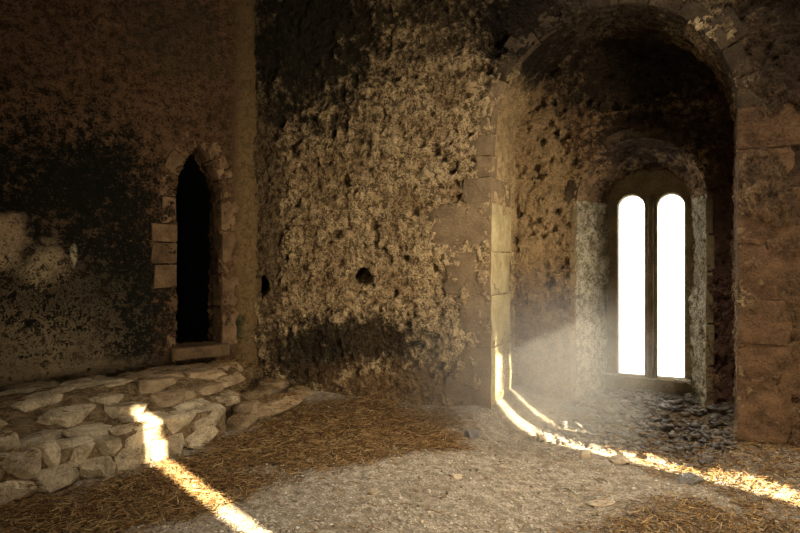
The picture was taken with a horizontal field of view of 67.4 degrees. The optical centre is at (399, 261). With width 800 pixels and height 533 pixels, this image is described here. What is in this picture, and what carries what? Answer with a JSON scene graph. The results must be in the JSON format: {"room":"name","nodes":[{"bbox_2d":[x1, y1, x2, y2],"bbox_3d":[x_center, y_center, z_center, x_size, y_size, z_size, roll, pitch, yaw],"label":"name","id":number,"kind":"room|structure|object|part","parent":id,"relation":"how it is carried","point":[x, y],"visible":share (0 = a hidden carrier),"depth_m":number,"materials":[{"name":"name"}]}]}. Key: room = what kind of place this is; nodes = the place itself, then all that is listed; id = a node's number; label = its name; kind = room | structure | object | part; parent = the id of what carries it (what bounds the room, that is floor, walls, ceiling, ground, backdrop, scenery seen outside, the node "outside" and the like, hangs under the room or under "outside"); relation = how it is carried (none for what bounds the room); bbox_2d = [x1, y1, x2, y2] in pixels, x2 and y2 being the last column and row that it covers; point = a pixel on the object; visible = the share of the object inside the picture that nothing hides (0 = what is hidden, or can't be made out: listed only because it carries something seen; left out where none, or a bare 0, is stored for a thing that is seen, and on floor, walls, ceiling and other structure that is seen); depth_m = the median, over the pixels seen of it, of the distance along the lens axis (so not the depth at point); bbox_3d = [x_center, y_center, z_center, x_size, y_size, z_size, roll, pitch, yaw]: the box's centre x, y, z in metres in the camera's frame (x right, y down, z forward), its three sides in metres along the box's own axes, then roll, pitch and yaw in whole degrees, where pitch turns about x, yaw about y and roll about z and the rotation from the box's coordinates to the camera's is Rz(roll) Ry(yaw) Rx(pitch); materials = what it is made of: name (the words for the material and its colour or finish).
{"room":"castle ruin interior","nodes":[
{"label":"castle ruin interior","id":0,"kind":"room"},
{"bbox_2d":[0,0,261,388],"bbox_3d":[-4.463,-1.500,4.925,7.161,6.600,0.404,0,0,-41],"label":"wall","id":1,"kind":"structure","parent":0,"point":[97,96],"depth_m":6.04,"materials":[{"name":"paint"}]},
{"bbox_2d":[150,131,238,360],"bbox_3d":[-2.311,-0.188,6.712,1.010,2.503,0.400,0,0,-41],"label":"window frame","id":2,"kind":"structure","parent":1,"relation":"in","point":[163,274],"depth_m":6.78,"materials":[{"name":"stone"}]},
{"bbox_3d":[-2.295,0.991,6.726,0.658,0.146,0.398,0,0,-41],"label":"sill","id":3,"kind":"part","parent":2,"relation":"part of","materials":[{"name":"stone"}]},
{"bbox_2d":[175,154,210,343],"bbox_3d":[-3.055,-0.190,7.617,1.261,2.560,1.850,0,0,-41],"label":"narrow window opening","id":4,"kind":"structure","parent":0,"point":[193,207],"depth_m":8.33,"materials":[{"name":"stone"}]},
{"bbox_2d":[0,385,799,532],"bbox_3d":[0.000,1.424,2.350,15.200,0.433,13.100,0,0,0],"label":"floor","id":5,"kind":"structure","parent":0,"point":[534,405],"depth_m":4.19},
{"bbox_2d":[0,479,36,506],"bbox_3d":[-2.460,1.446,3.802,0.255,0.180,0.258,0,0,36],"label":"stone","id":6,"kind":"object","parent":5,"relation":"on","point":[12,492],"visible":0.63,"depth_m":3.73,"materials":[{"name":"beige stone"}]},
{"bbox_2d":[0,447,41,478],"bbox_3d":[-2.483,1.294,3.831,0.256,0.189,0.280,1,-1,32],"label":"stone","id":7,"kind":"object","parent":6,"relation":"on","point":[30,469],"visible":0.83,"depth_m":3.80,"materials":[{"name":"beige stone"}]},
{"bbox_2d":[33,461,79,494],"bbox_3d":[-2.298,1.435,4.006,0.255,0.200,0.322,0,0,40],"label":"stone","id":8,"kind":"object","parent":5,"relation":"on","point":[65,474],"visible":0.69,"depth_m":3.91,"materials":[{"name":"beige stone"}]},
{"bbox_2d":[27,439,60,467],"bbox_3d":[-2.374,1.299,4.016,0.293,0.196,0.210,-1,0,33],"label":"stone","id":9,"kind":"object","parent":8,"relation":"on","point":[51,455],"visible":0.5,"depth_m":3.93,"materials":[{"name":"beige stone"}]},
{"bbox_2d":[79,456,115,478],"bbox_3d":[-2.155,1.454,4.228,0.277,0.188,0.283,0,0,37],"label":"stone","id":10,"kind":"object","parent":5,"relation":"on","point":[89,469],"visible":0.48,"depth_m":4.14,"materials":[{"name":"beige stone"}]},
{"bbox_2d":[56,436,94,466],"bbox_3d":[-2.258,1.316,4.161,0.267,0.175,0.215,0,0,32],"label":"stone","id":11,"kind":"object","parent":10,"relation":"on","point":[80,454],"visible":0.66,"depth_m":4.11,"materials":[{"name":"beige stone"}]},
{"bbox_2d":[91,434,121,456],"bbox_3d":[-2.129,1.321,4.281,0.206,0.162,0.187,0,0,30],"label":"stone","id":12,"kind":"object","parent":10,"relation":"on","point":[107,446],"visible":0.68,"depth_m":4.24,"materials":[{"name":"beige stone"}]},
{"bbox_2d":[0,360,262,493],"bbox_3d":[-3.278,1.426,4.019,6.600,0.782,2.651,0,0,-41],"label":"ledge","id":13,"kind":"object","parent":5,"relation":"on","point":[160,431],"visible":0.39,"depth_m":4.74,"materials":[{"name":"stone"}]},
{"bbox_2d":[0,418,7,426],"bbox_3d":[-2.962,1.146,4.116,0.281,0.115,0.496,0,0,33],"label":"flagstone","id":14,"kind":"object","parent":13,"relation":"on","point":[2,423],"visible":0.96,"depth_m":4.21,"materials":[{"name":"beige stone"}]},
{"bbox_2d":[0,430,20,452],"bbox_3d":[-2.548,1.204,3.863,0.196,0.225,0.219,0,0,-33],"label":"stone","id":15,"kind":"object","parent":13,"relation":"on","point":[11,441],"visible":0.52,"depth_m":3.81,"materials":[{"name":"beige stone"}]},
{"bbox_2d":[0,386,48,395],"bbox_3d":[-3.151,1.113,4.988,0.221,0.123,0.420,0,0,38],"label":"flagstone","id":16,"kind":"object","parent":13,"relation":"on","point":[26,389],"visible":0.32,"depth_m":4.96,"materials":[{"name":"beige stone"}]},
{"bbox_2d":[1,380,60,389],"bbox_3d":[-3.294,1.153,5.409,0.509,0.117,0.273,0,0,-34],"label":"flagstone","id":17,"kind":"object","parent":13,"relation":"on","point":[29,383],"visible":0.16,"depth_m":5.40,"materials":[{"name":"beige stone"}]},
{"bbox_2d":[11,393,63,411],"bbox_3d":[-2.787,1.101,4.685,0.240,0.112,0.529,0,0,15],"label":"flagstone","id":18,"kind":"object","parent":13,"relation":"on","point":[32,403],"visible":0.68,"depth_m":4.57,"materials":[{"name":"beige stone"}]},
{"bbox_2d":[20,382,57,387],"bbox_3d":[-3.168,1.137,5.288,0.283,0.108,0.438,-1,1,18],"label":"flagstone","id":19,"kind":"object","parent":13,"relation":"on","point":[50,384],"visible":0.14,"depth_m":5.30,"materials":[{"name":"beige stone"}]},
{"bbox_2d":[19,429,63,446],"bbox_3d":[-2.575,1.248,4.154,0.286,0.106,0.497,0,0,35],"label":"flagstone","id":20,"kind":"object","parent":13,"relation":"on","point":[56,434],"visible":0.38,"depth_m":4.17,"materials":[{"name":"beige stone"}]},
{"bbox_2d":[23,387,75,397],"bbox_3d":[-2.854,1.093,4.808,0.224,0.107,0.514,0,0,16],"label":"flagstone","id":21,"kind":"object","parent":13,"relation":"on","point":[65,389],"visible":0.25,"depth_m":4.85,"materials":[{"name":"beige stone"}]},
{"bbox_2d":[35,403,96,427],"bbox_3d":[-2.523,1.164,4.532,0.346,0.108,0.368,0,0,-9],"label":"flagstone","id":22,"kind":"object","parent":13,"relation":"on","point":[57,416],"visible":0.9,"depth_m":4.44,"materials":[{"name":"beige stone"}]},
{"bbox_2d":[58,377,104,387],"bbox_3d":[-2.792,1.096,5.306,0.327,0.090,0.440,2,0,20],"label":"flagstone","id":23,"kind":"object","parent":13,"relation":"on","point":[82,380],"visible":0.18,"depth_m":5.29,"materials":[{"name":"beige stone"}]},
{"bbox_2d":[62,422,112,437],"bbox_3d":[-2.268,1.276,4.412,0.296,0.142,0.376,0,0,37],"label":"flagstone","id":24,"kind":"object","parent":13,"relation":"on","point":[97,429],"visible":0.38,"depth_m":4.34,"materials":[{"name":"beige stone"}]},
{"bbox_2d":[78,375,105,378],"bbox_3d":[-2.966,1.159,5.757,0.233,0.109,0.375,0,1,14],"label":"flagstone","id":25,"kind":"object","parent":13,"relation":"on","point":[93,375],"visible":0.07,"depth_m":5.80,"materials":[{"name":"beige stone"}]},
{"bbox_2d":[69,378,136,388],"bbox_3d":[-2.559,1.084,5.206,0.548,0.076,0.292,-1,2,-34],"label":"flagstone","id":26,"kind":"object","parent":13,"relation":"on","point":[113,382],"visible":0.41,"depth_m":5.17,"materials":[{"name":"beige stone"}]},
{"bbox_2d":[88,393,123,404],"bbox_3d":[-2.401,1.131,4.941,0.237,0.090,0.425,0,0,28],"label":"flagstone","id":27,"kind":"object","parent":13,"relation":"on","point":[108,398],"visible":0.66,"depth_m":4.86,"materials":[{"name":"beige stone"}]},
{"bbox_2d":[98,377,120,379],"bbox_3d":[-2.808,1.129,5.637,0.282,0.084,0.346,0,0,18],"label":"flagstone","id":28,"kind":"object","parent":13,"relation":"on","point":[105,378],"visible":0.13,"depth_m":5.68,"materials":[{"name":"beige stone"}]},
{"bbox_2d":[104,401,147,418],"bbox_3d":[-2.229,1.190,4.840,0.271,0.102,0.355,0,0,40],"label":"flagstone","id":29,"kind":"object","parent":13,"relation":"on","point":[117,410],"visible":0.94,"depth_m":4.75,"materials":[{"name":"beige stone"}]},
{"bbox_2d":[117,370,142,376],"bbox_3d":[-2.604,1.161,6.084,0.488,0.119,0.272,0,0,-35],"label":"flagstone","id":30,"kind":"object","parent":13,"relation":"on","point":[126,373],"visible":0.09,"depth_m":5.96,"materials":[{"name":"beige stone"}]},
{"bbox_2d":[124,370,153,377],"bbox_3d":[-2.408,1.071,5.577,0.226,0.088,0.385,0,0,24],"label":"flagstone","id":31,"kind":"object","parent":13,"relation":"on","point":[141,374],"visible":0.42,"depth_m":5.51,"materials":[{"name":"beige stone"}]},
{"bbox_2d":[118,411,166,422],"bbox_3d":[-2.031,1.255,4.769,0.380,0.096,0.225,0,0,-36],"label":"flagstone","id":32,"kind":"object","parent":13,"relation":"on","point":[129,418],"visible":0.44,"depth_m":4.71,"materials":[{"name":"beige stone"}]},
{"bbox_2d":[136,376,176,393],"bbox_3d":[-2.170,1.096,5.346,0.228,0.132,0.474,0,0,14],"label":"flagstone","id":33,"kind":"object","parent":13,"relation":"on","point":[155,384],"visible":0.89,"depth_m":5.22,"materials":[{"name":"beige stone"}]},
{"bbox_2d":[143,365,175,372],"bbox_3d":[-2.377,1.105,5.945,0.270,0.114,0.523,0,0,21],"label":"flagstone","id":34,"kind":"object","parent":13,"relation":"on","point":[156,369],"visible":0.12,"depth_m":5.93,"materials":[{"name":"beige stone"}]},
{"bbox_2d":[146,370,183,378],"bbox_3d":[-2.182,1.079,5.641,0.298,0.097,0.556,0,0,20],"label":"flagstone","id":35,"kind":"object","parent":13,"relation":"on","point":[176,373],"visible":0.38,"depth_m":5.57,"materials":[{"name":"beige stone"}]},
{"bbox_2d":[150,389,195,407],"bbox_3d":[-2.000,1.171,5.212,0.307,0.093,0.426,0,0,16],"label":"flagstone","id":36,"kind":"object","parent":13,"relation":"on","point":[167,400],"visible":0.92,"depth_m":5.11,"materials":[{"name":"beige stone"}]},
{"bbox_2d":[162,363,204,370],"bbox_3d":[-2.163,1.088,6.018,0.503,0.086,0.258,0,-1,-43],"label":"flagstone","id":37,"kind":"object","parent":13,"relation":"on","point":[181,367],"visible":0.38,"depth_m":5.95,"materials":[{"name":"beige stone"}]},
{"bbox_2d":[171,397,209,409],"bbox_3d":[-1.777,1.242,5.178,0.288,0.091,0.383,0,0,20],"label":"flagstone","id":38,"kind":"object","parent":13,"relation":"on","point":[186,405],"visible":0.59,"depth_m":5.08,"materials":[{"name":"beige stone"}]},
{"bbox_2d":[182,366,225,379],"bbox_3d":[-1.902,1.079,5.806,0.294,0.080,0.411,0,1,39],"label":"flagstone","id":39,"kind":"object","parent":13,"relation":"on","point":[203,374],"visible":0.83,"depth_m":5.72,"materials":[{"name":"beige stone"}]},
{"bbox_2d":[195,382,223,394],"bbox_3d":[-1.771,1.163,5.518,0.229,0.077,0.311,0,0,22],"label":"flagstone","id":40,"kind":"object","parent":13,"relation":"on","point":[207,389],"visible":0.88,"depth_m":5.44,"materials":[{"name":"beige stone"}]},
{"bbox_2d":[197,362,229,370],"bbox_3d":[-1.918,1.084,6.046,0.367,0.094,0.318,0,0,-38],"label":"flagstone","id":41,"kind":"object","parent":13,"relation":"on","point":[210,364],"visible":0.31,"depth_m":6.04,"materials":[{"name":"beige stone"}]},
{"bbox_2d":[215,389,239,405],"bbox_3d":[-1.654,1.271,5.597,0.304,0.100,0.436,0,0,21],"label":"flagstone","id":42,"kind":"object","parent":13,"relation":"on","point":[231,400],"visible":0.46,"depth_m":5.52,"materials":[{"name":"beige stone"}]},
{"bbox_2d":[215,360,242,370],"bbox_3d":[-1.892,1.111,6.337,0.318,0.139,0.422,0,0,32],"label":"flagstone","id":43,"kind":"object","parent":13,"relation":"on","point":[240,368],"visible":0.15,"depth_m":6.38,"materials":[{"name":"beige stone"}]},
{"bbox_2d":[215,372,244,387],"bbox_3d":[-1.721,1.158,5.913,0.269,0.108,0.451,0,0,23],"label":"flagstone","id":44,"kind":"object","parent":13,"relation":"on","point":[233,379],"visible":0.62,"depth_m":5.80,"materials":[{"name":"beige stone"}]},
{"bbox_2d":[113,442,152,472],"bbox_3d":[-2.027,1.449,4.426,0.249,0.190,0.322,0,0,14],"label":"stone","id":45,"kind":"object","parent":5,"relation":"on","point":[129,462],"visible":0.54,"depth_m":4.37,"materials":[{"name":"beige stone"}]},
{"bbox_2d":[107,422,153,448],"bbox_3d":[-2.020,1.311,4.492,0.202,0.188,0.306,0,0,33],"label":"stone","id":46,"kind":"object","parent":45,"relation":"on","point":[141,437],"visible":0.56,"depth_m":4.44,"materials":[{"name":"beige stone"}]},
{"bbox_2d":[0,358,309,445],"bbox_3d":[-2.484,1.256,5.047,4.395,0.513,2.093,0,0,-43],"label":"straw","id":47,"kind":"object","parent":5,"relation":"on","point":[241,363],"visible":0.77,"depth_m":5.79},
{"bbox_2d":[149,433,183,460],"bbox_3d":[-1.856,1.446,4.710,0.300,0.190,0.379,1,0,37],"label":"stone","id":48,"kind":"object","parent":5,"relation":"on","point":[167,447],"visible":0.58,"depth_m":4.58,"materials":[{"name":"beige stone"}]},
{"bbox_2d":[141,410,195,433],"bbox_3d":[-1.848,1.304,4.771,0.248,0.176,0.417,0,0,37],"label":"stone","id":49,"kind":"object","parent":48,"relation":"on","point":[175,423],"visible":0.66,"depth_m":4.73,"materials":[{"name":"beige stone"}]},
{"bbox_2d":[184,425,217,448],"bbox_3d":[-1.679,1.450,4.997,0.269,0.188,0.414,0,0,27],"label":"stone","id":50,"kind":"object","parent":5,"relation":"on","point":[199,436],"visible":0.61,"depth_m":4.87,"materials":[{"name":"beige stone"}]},
{"bbox_2d":[188,403,225,428],"bbox_3d":[-1.659,1.317,5.052,0.217,0.199,0.379,0,0,28],"label":"stone","id":51,"kind":"object","parent":50,"relation":"on","point":[216,414],"visible":0.62,"depth_m":5.03,"materials":[{"name":"beige stone"}]},
{"bbox_2d":[226,414,257,430],"bbox_3d":[-1.423,1.457,5.415,0.207,0.156,0.240,0,0,23],"label":"stone","id":52,"kind":"object","parent":5,"relation":"on","point":[237,423],"depth_m":5.33,"materials":[{"name":"beige stone"}]},
{"bbox_2d":[234,399,262,418],"bbox_3d":[-1.409,1.419,5.782,0.219,0.171,0.349,0,0,28],"label":"stone","id":53,"kind":"object","parent":5,"relation":"on","point":[245,408],"depth_m":5.67,"materials":[{"name":"beige stone"}]},
{"bbox_2d":[239,386,280,401],"bbox_3d":[-1.419,1.409,6.203,0.264,0.190,0.624,0,0,16],"label":"stone","id":54,"kind":"object","parent":5,"relation":"on","point":[269,390],"depth_m":6.11,"materials":[{"name":"beige stone"}]},
{"bbox_2d":[258,379,288,393],"bbox_3d":[-1.367,1.389,6.610,0.248,0.195,0.384,0,0,25],"label":"stone","id":55,"kind":"object","parent":5,"relation":"on","point":[263,383],"depth_m":6.49,"materials":[{"name":"beige stone"}]},
{"bbox_2d":[257,393,303,419],"bbox_3d":[-1.230,1.447,6.021,0.285,0.186,0.746,0,0,20],"label":"stone","id":56,"kind":"object","parent":5,"relation":"on","point":[265,411],"depth_m":5.85,"materials":[{"name":"beige stone"}]},
{"bbox_2d":[288,386,313,398],"bbox_3d":[-1.111,1.451,6.542,0.254,0.173,0.363,0,0,26],"label":"stone","id":57,"kind":"object","parent":5,"relation":"on","point":[307,392],"depth_m":6.48,"materials":[{"name":"beige stone"}]},
{"bbox_2d":[367,488,376,494],"bbox_3d":[-0.180,1.478,3.861,0.068,0.040,0.051,0,0,1],"label":"stone","id":58,"kind":"object","parent":5,"relation":"on","point":[370,491],"visible":0.99,"depth_m":3.84,"materials":[{"name":"beige stone"}]},
{"bbox_2d":[0,361,799,532],"bbox_3d":[-0.016,1.324,4.790,9.028,0.634,3.692,0,0,0],"label":"straw","id":59,"kind":"object","parent":5,"relation":"on","point":[99,523],"visible":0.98,"depth_m":4.21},
{"bbox_2d":[3,402,799,532],"bbox_3d":[-0.494,1.500,4.598,7.899,0.286,3.214,0,0,0],"label":"grit","id":60,"kind":"object","parent":5,"relation":"on","point":[409,522],"visible":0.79,"depth_m":4.00,"materials":[{"name":"beige gravel"}]},
{"bbox_2d":[448,474,461,479],"bbox_3d":[0.386,1.501,4.207,0.101,0.030,0.058,0,0,21],"label":"stone","id":61,"kind":"object","parent":5,"relation":"on","point":[455,476],"visible":0.97,"depth_m":4.19,"materials":[{"name":"beige stone"}]},
{"bbox_2d":[464,429,479,438],"bbox_3d":[0.642,1.528,5.320,0.130,0.081,0.100,0,0,-34],"label":"stone","id":62,"kind":"object","parent":5,"relation":"on","point":[471,434],"visible":0.94,"depth_m":5.28,"materials":[{"name":"grey stone"}]},
{"bbox_2d":[536,433,550,441],"bbox_3d":[1.318,1.608,5.480,0.148,0.071,0.098,0,0,-29],"label":"stone","id":63,"kind":"object","parent":5,"relation":"on","point":[546,437],"visible":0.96,"depth_m":5.45,"materials":[{"name":"beige stone"}]},
{"bbox_2d":[557,421,570,428],"bbox_3d":[1.613,1.607,5.900,0.128,0.063,0.151,0,0,-17],"label":"stone","id":64,"kind":"object","parent":5,"relation":"on","point":[566,426],"visible":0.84,"depth_m":5.85,"materials":[{"name":"grey stone"}]},
{"bbox_2d":[578,449,590,457],"bbox_3d":[1.538,1.598,4.987,0.128,0.061,0.089,0,0,-20],"label":"stone","id":65,"kind":"object","parent":5,"relation":"on","point":[581,454],"visible":0.96,"depth_m":4.95,"materials":[{"name":"beige stone"}]},
{"bbox_2d":[575,421,596,432],"bbox_3d":[1.823,1.605,5.827,0.208,0.096,0.273,0,0,-22],"label":"stone","id":66,"kind":"object","parent":5,"relation":"on","point":[591,430],"visible":0.57,"depth_m":5.74,"materials":[{"name":"grey stone"}]},
{"bbox_2d":[585,498,615,506],"bbox_3d":[1.346,1.610,4.018,0.218,0.030,0.100,0,0,-16],"label":"stone","id":67,"kind":"object","parent":5,"relation":"on","point":[601,501],"visible":0.94,"depth_m":4.00,"materials":[{"name":"beige stone"}]},
{"bbox_2d":[598,428,616,433],"bbox_3d":[1.996,1.615,5.715,0.162,0.060,0.254,0,0,-38],"label":"stone","id":68,"kind":"object","parent":5,"relation":"on","point":[605,432],"visible":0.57,"depth_m":5.69,"materials":[{"name":"grey stone"}]},
{"bbox_2d":[602,402,626,412],"bbox_3d":[2.165,1.467,6.075,0.189,0.054,0.271,0,0,-16],"label":"stone","id":69,"kind":"object","parent":5,"relation":"on","point":[611,409],"visible":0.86,"depth_m":6.00,"materials":[{"name":"grey stone"}]},
{"bbox_2d":[608,393,629,399],"bbox_3d":[2.277,1.397,6.244,0.170,0.055,0.205,0,0,-43],"label":"stone","id":70,"kind":"object","parent":5,"relation":"on","point":[611,394],"visible":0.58,"depth_m":6.19,"materials":[{"name":"grey stone"}]},
{"bbox_2d":[609,455,630,464],"bbox_3d":[1.768,1.593,4.827,0.166,0.061,0.112,0,0,23],"label":"stone","id":71,"kind":"object","parent":5,"relation":"on","point":[620,461],"visible":1,"depth_m":4.79,"materials":[{"name":"beige stone"}]},
{"bbox_2d":[612,438,636,449],"bbox_3d":[1.977,1.616,5.234,0.149,0.102,0.296,0,0,-13],"label":"stone","id":72,"kind":"object","parent":5,"relation":"on","point":[617,444],"visible":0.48,"depth_m":5.22,"materials":[{"name":"grey stone"}]},
{"bbox_2d":[620,452,638,456],"bbox_3d":[1.920,1.626,5.054,0.146,0.049,0.200,-2,-1,42],"label":"stone","id":73,"kind":"object","parent":5,"relation":"on","point":[621,453],"visible":0.48,"depth_m":5.02,"materials":[{"name":"beige stone"}]},
{"bbox_2d":[630,429,642,436],"bbox_3d":[2.176,1.604,5.636,0.165,0.063,0.157,0,0,-38],"label":"stone","id":74,"kind":"object","parent":5,"relation":"on","point":[639,430],"visible":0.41,"depth_m":5.59,"materials":[{"name":"grey stone"}]},
{"bbox_2d":[535,388,739,460],"bbox_3d":[2.268,1.489,5.742,1.691,0.352,1.529,0,0,28],"label":"rubble","id":75,"kind":"object","parent":5,"relation":"on","point":[590,444],"visible":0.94,"depth_m":5.64,"materials":[{"name":"grey stone"}]},
{"bbox_2d":[626,410,651,420],"bbox_3d":[2.363,1.496,5.924,0.233,0.082,0.290,0,0,-4],"label":"stone","id":76,"kind":"object","parent":5,"relation":"on","point":[641,416],"visible":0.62,"depth_m":5.82,"materials":[{"name":"grey stone"}]},
{"bbox_2d":[640,401,657,408],"bbox_3d":[2.515,1.424,6.017,0.166,0.072,0.178,0,0,-39],"label":"stone","id":77,"kind":"object","parent":5,"relation":"on","point":[654,404],"visible":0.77,"depth_m":5.97,"materials":[{"name":"grey stone"}]},
{"bbox_2d":[638,393,659,399],"bbox_3d":[2.608,1.395,6.199,0.298,0.052,0.207,0,0,35],"label":"stone","id":78,"kind":"object","parent":5,"relation":"on","point":[640,396],"visible":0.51,"depth_m":6.16,"materials":[{"name":"grey stone"}]},
{"bbox_2d":[638,420,662,429],"bbox_3d":[2.390,1.551,5.710,0.196,0.058,0.201,0,0,-18],"label":"stone","id":79,"kind":"object","parent":5,"relation":"on","point":[642,423],"visible":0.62,"depth_m":5.65,"materials":[{"name":"grey stone"}]},
{"bbox_2d":[645,433,661,438],"bbox_3d":[2.374,1.609,5.562,0.266,0.070,0.182,0,0,-27],"label":"stone","id":80,"kind":"object","parent":5,"relation":"on","point":[649,435],"visible":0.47,"depth_m":5.47,"materials":[{"name":"grey stone"}]},
{"bbox_2d":[646,454,665,464],"bbox_3d":[2.067,1.614,4.848,0.198,0.067,0.207,0,0,-23],"label":"stone","id":81,"kind":"object","parent":5,"relation":"on","point":[648,458],"visible":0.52,"depth_m":4.83,"materials":[{"name":"beige stone"}]},
{"bbox_2d":[650,440,670,446],"bbox_3d":[2.330,1.626,5.347,0.189,0.073,0.192,0,0,-5],"label":"stone","id":82,"kind":"object","parent":5,"relation":"on","point":[659,443],"visible":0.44,"depth_m":5.28,"materials":[{"name":"grey stone"}]},
{"bbox_2d":[653,422,674,428],"bbox_3d":[2.504,1.544,5.702,0.187,0.055,0.246,0,0,21],"label":"stone","id":83,"kind":"object","parent":5,"relation":"on","point":[665,427],"visible":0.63,"depth_m":5.61,"materials":[{"name":"grey stone"}]},
{"bbox_2d":[658,402,671,410],"bbox_3d":[2.679,1.435,5.947,0.238,0.073,0.250,0,0,-41],"label":"stone","id":84,"kind":"object","parent":5,"relation":"on","point":[663,406],"visible":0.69,"depth_m":5.90,"materials":[{"name":"grey stone"}]},
{"bbox_2d":[662,396,676,399],"bbox_3d":[2.751,1.395,6.143,0.207,0.079,0.173,0,0,-32],"label":"stone","id":85,"kind":"object","parent":5,"relation":"on","point":[665,397],"visible":0.56,"depth_m":6.07,"materials":[{"name":"grey stone"}]},
{"bbox_2d":[666,399,684,404],"bbox_3d":[2.750,1.406,5.991,0.221,0.062,0.136,0,0,-27],"label":"stone","id":86,"kind":"object","parent":5,"relation":"on","point":[675,399],"visible":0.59,"depth_m":5.98,"materials":[{"name":"grey stone"}]},
{"bbox_2d":[669,404,684,411],"bbox_3d":[2.714,1.432,5.900,0.156,0.056,0.175,0,0,13],"label":"stone","id":87,"kind":"object","parent":5,"relation":"on","point":[674,408],"visible":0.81,"depth_m":5.83,"materials":[{"name":"grey stone"}]},
{"bbox_2d":[670,460,694,468],"bbox_3d":[2.261,1.619,4.776,0.200,0.042,0.153,0,0,15],"label":"stone","id":88,"kind":"object","parent":5,"relation":"on","point":[676,464],"visible":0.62,"depth_m":4.75,"materials":[{"name":"beige stone"}]},
{"bbox_2d":[678,472,704,484],"bbox_3d":[2.129,1.595,4.415,0.226,0.051,0.141,0,0,-22],"label":"stone","id":89,"kind":"object","parent":5,"relation":"on","point":[682,479],"visible":0.97,"depth_m":4.37,"materials":[{"name":"grey stone"}]},
{"bbox_2d":[684,397,700,405],"bbox_3d":[2.928,1.401,6.003,0.171,0.077,0.244,0,0,4],"label":"stone","id":90,"kind":"object","parent":5,"relation":"on","point":[696,402],"visible":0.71,"depth_m":5.93,"materials":[{"name":"grey stone"}]},
{"bbox_2d":[685,426,701,432],"bbox_3d":[2.748,1.548,5.546,0.146,0.059,0.240,0,0,-24],"label":"stone","id":91,"kind":"object","parent":5,"relation":"on","point":[690,428],"visible":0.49,"depth_m":5.52,"materials":[{"name":"grey stone"}]},
{"bbox_2d":[685,433,701,441],"bbox_3d":[2.674,1.587,5.420,0.190,0.079,0.130,0,0,31],"label":"stone","id":92,"kind":"object","parent":5,"relation":"on","point":[687,438],"visible":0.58,"depth_m":5.41,"materials":[{"name":"grey stone"}]},
{"bbox_2d":[688,408,704,414],"bbox_3d":[2.881,1.441,5.801,0.208,0.052,0.170,0,0,-33],"label":"stone","id":93,"kind":"object","parent":5,"relation":"on","point":[696,413],"visible":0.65,"depth_m":5.72,"materials":[{"name":"grey stone"}]},
{"bbox_2d":[691,448,707,455],"bbox_3d":[2.549,1.604,5.029,0.190,0.060,0.166,0,0,-18],"label":"stone","id":94,"kind":"object","parent":5,"relation":"on","point":[693,450],"visible":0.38,"depth_m":5.03,"materials":[{"name":"grey stone"}]},
{"bbox_2d":[695,436,709,441],"bbox_3d":[2.728,1.575,5.367,0.173,0.057,0.228,0,0,5],"label":"stone","id":95,"kind":"object","parent":5,"relation":"on","point":[703,437],"visible":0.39,"depth_m":5.30,"materials":[{"name":"grey stone"}]},
{"bbox_2d":[698,429,713,434],"bbox_3d":[2.805,1.535,5.384,0.214,0.054,0.230,0,0,4],"label":"stone","id":96,"kind":"object","parent":5,"relation":"on","point":[700,431],"visible":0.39,"depth_m":5.34,"materials":[{"name":"grey stone"}]},
{"bbox_2d":[697,452,716,462],"bbox_3d":[2.471,1.570,4.815,0.157,0.060,0.252,0,0,20],"label":"stone","id":97,"kind":"object","parent":5,"relation":"on","point":[707,459],"visible":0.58,"depth_m":4.74,"materials":[{"name":"grey stone"}]},
{"bbox_2d":[712,440,722,446],"bbox_3d":[2.712,1.503,4.970,0.233,0.077,0.239,0,0,30],"label":"stone","id":98,"kind":"object","parent":5,"relation":"on","point":[717,441],"visible":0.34,"depth_m":4.93,"materials":[{"name":"grey stone"}]},
{"bbox_2d":[707,418,730,425],"bbox_3d":[2.918,1.450,5.445,0.238,0.060,0.196,0,0,18],"label":"stone","id":99,"kind":"object","parent":5,"relation":"on","point":[717,423],"visible":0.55,"depth_m":5.38,"materials":[{"name":"grey stone"}]},
{"bbox_2d":[707,404,734,411],"bbox_3d":[3.028,1.359,5.618,0.210,0.062,0.284,0,0,-23],"label":"stone","id":100,"kind":"object","parent":5,"relation":"on","point":[711,407],"visible":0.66,"depth_m":5.59,"materials":[{"name":"grey stone"}]},
{"bbox_2d":[251,0,799,447],"bbox_3d":[1.967,-1.500,5.728,7.980,6.600,0.973,0,0,27],"label":"wall","id":101,"kind":"structure","parent":0,"point":[369,111],"depth_m":6.25,"materials":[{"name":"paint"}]},
{"bbox_2d":[429,0,799,445],"bbox_3d":[1.947,-0.460,5.617,3.395,4.167,0.686,0,0,27],"label":"stone archway","id":102,"kind":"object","parent":101,"relation":"attached to","point":[782,128],"depth_m":4.88,"materials":[{"name":"stone"}]},
{"bbox_2d":[513,37,735,411],"bbox_3d":[2.305,-0.350,6.304,2.340,4.300,0.559,0,0,27],"label":"wall niche","id":103,"kind":"object","parent":101,"relation":"in","point":[603,89],"visible":0.76,"depth_m":6.26,"materials":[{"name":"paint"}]},
{"bbox_2d":[602,169,692,395],"bbox_3d":[2.653,0.284,6.418,0.914,2.632,0.320,0,0,27],"label":"window","id":104,"kind":"structure","parent":103,"relation":"attached to","point":[650,187],"depth_m":6.39,"materials":[{"name":"stone"}]},
{"bbox_3d":[2.661,1.347,6.426,0.873,0.219,0.150,0,0,27],"label":"sill","id":105,"kind":"part","parent":104,"relation":"part of","materials":[{"name":"stone"}]},
{"bbox_2d":[565,127,719,408],"bbox_3d":[2.410,0.026,6.057,1.447,2.759,0.158,0,0,27],"label":"trim","id":106,"kind":"structure","parent":101,"relation":"attached to","point":[655,134],"depth_m":5.96,"materials":[{"name":"stone"}]}
]}

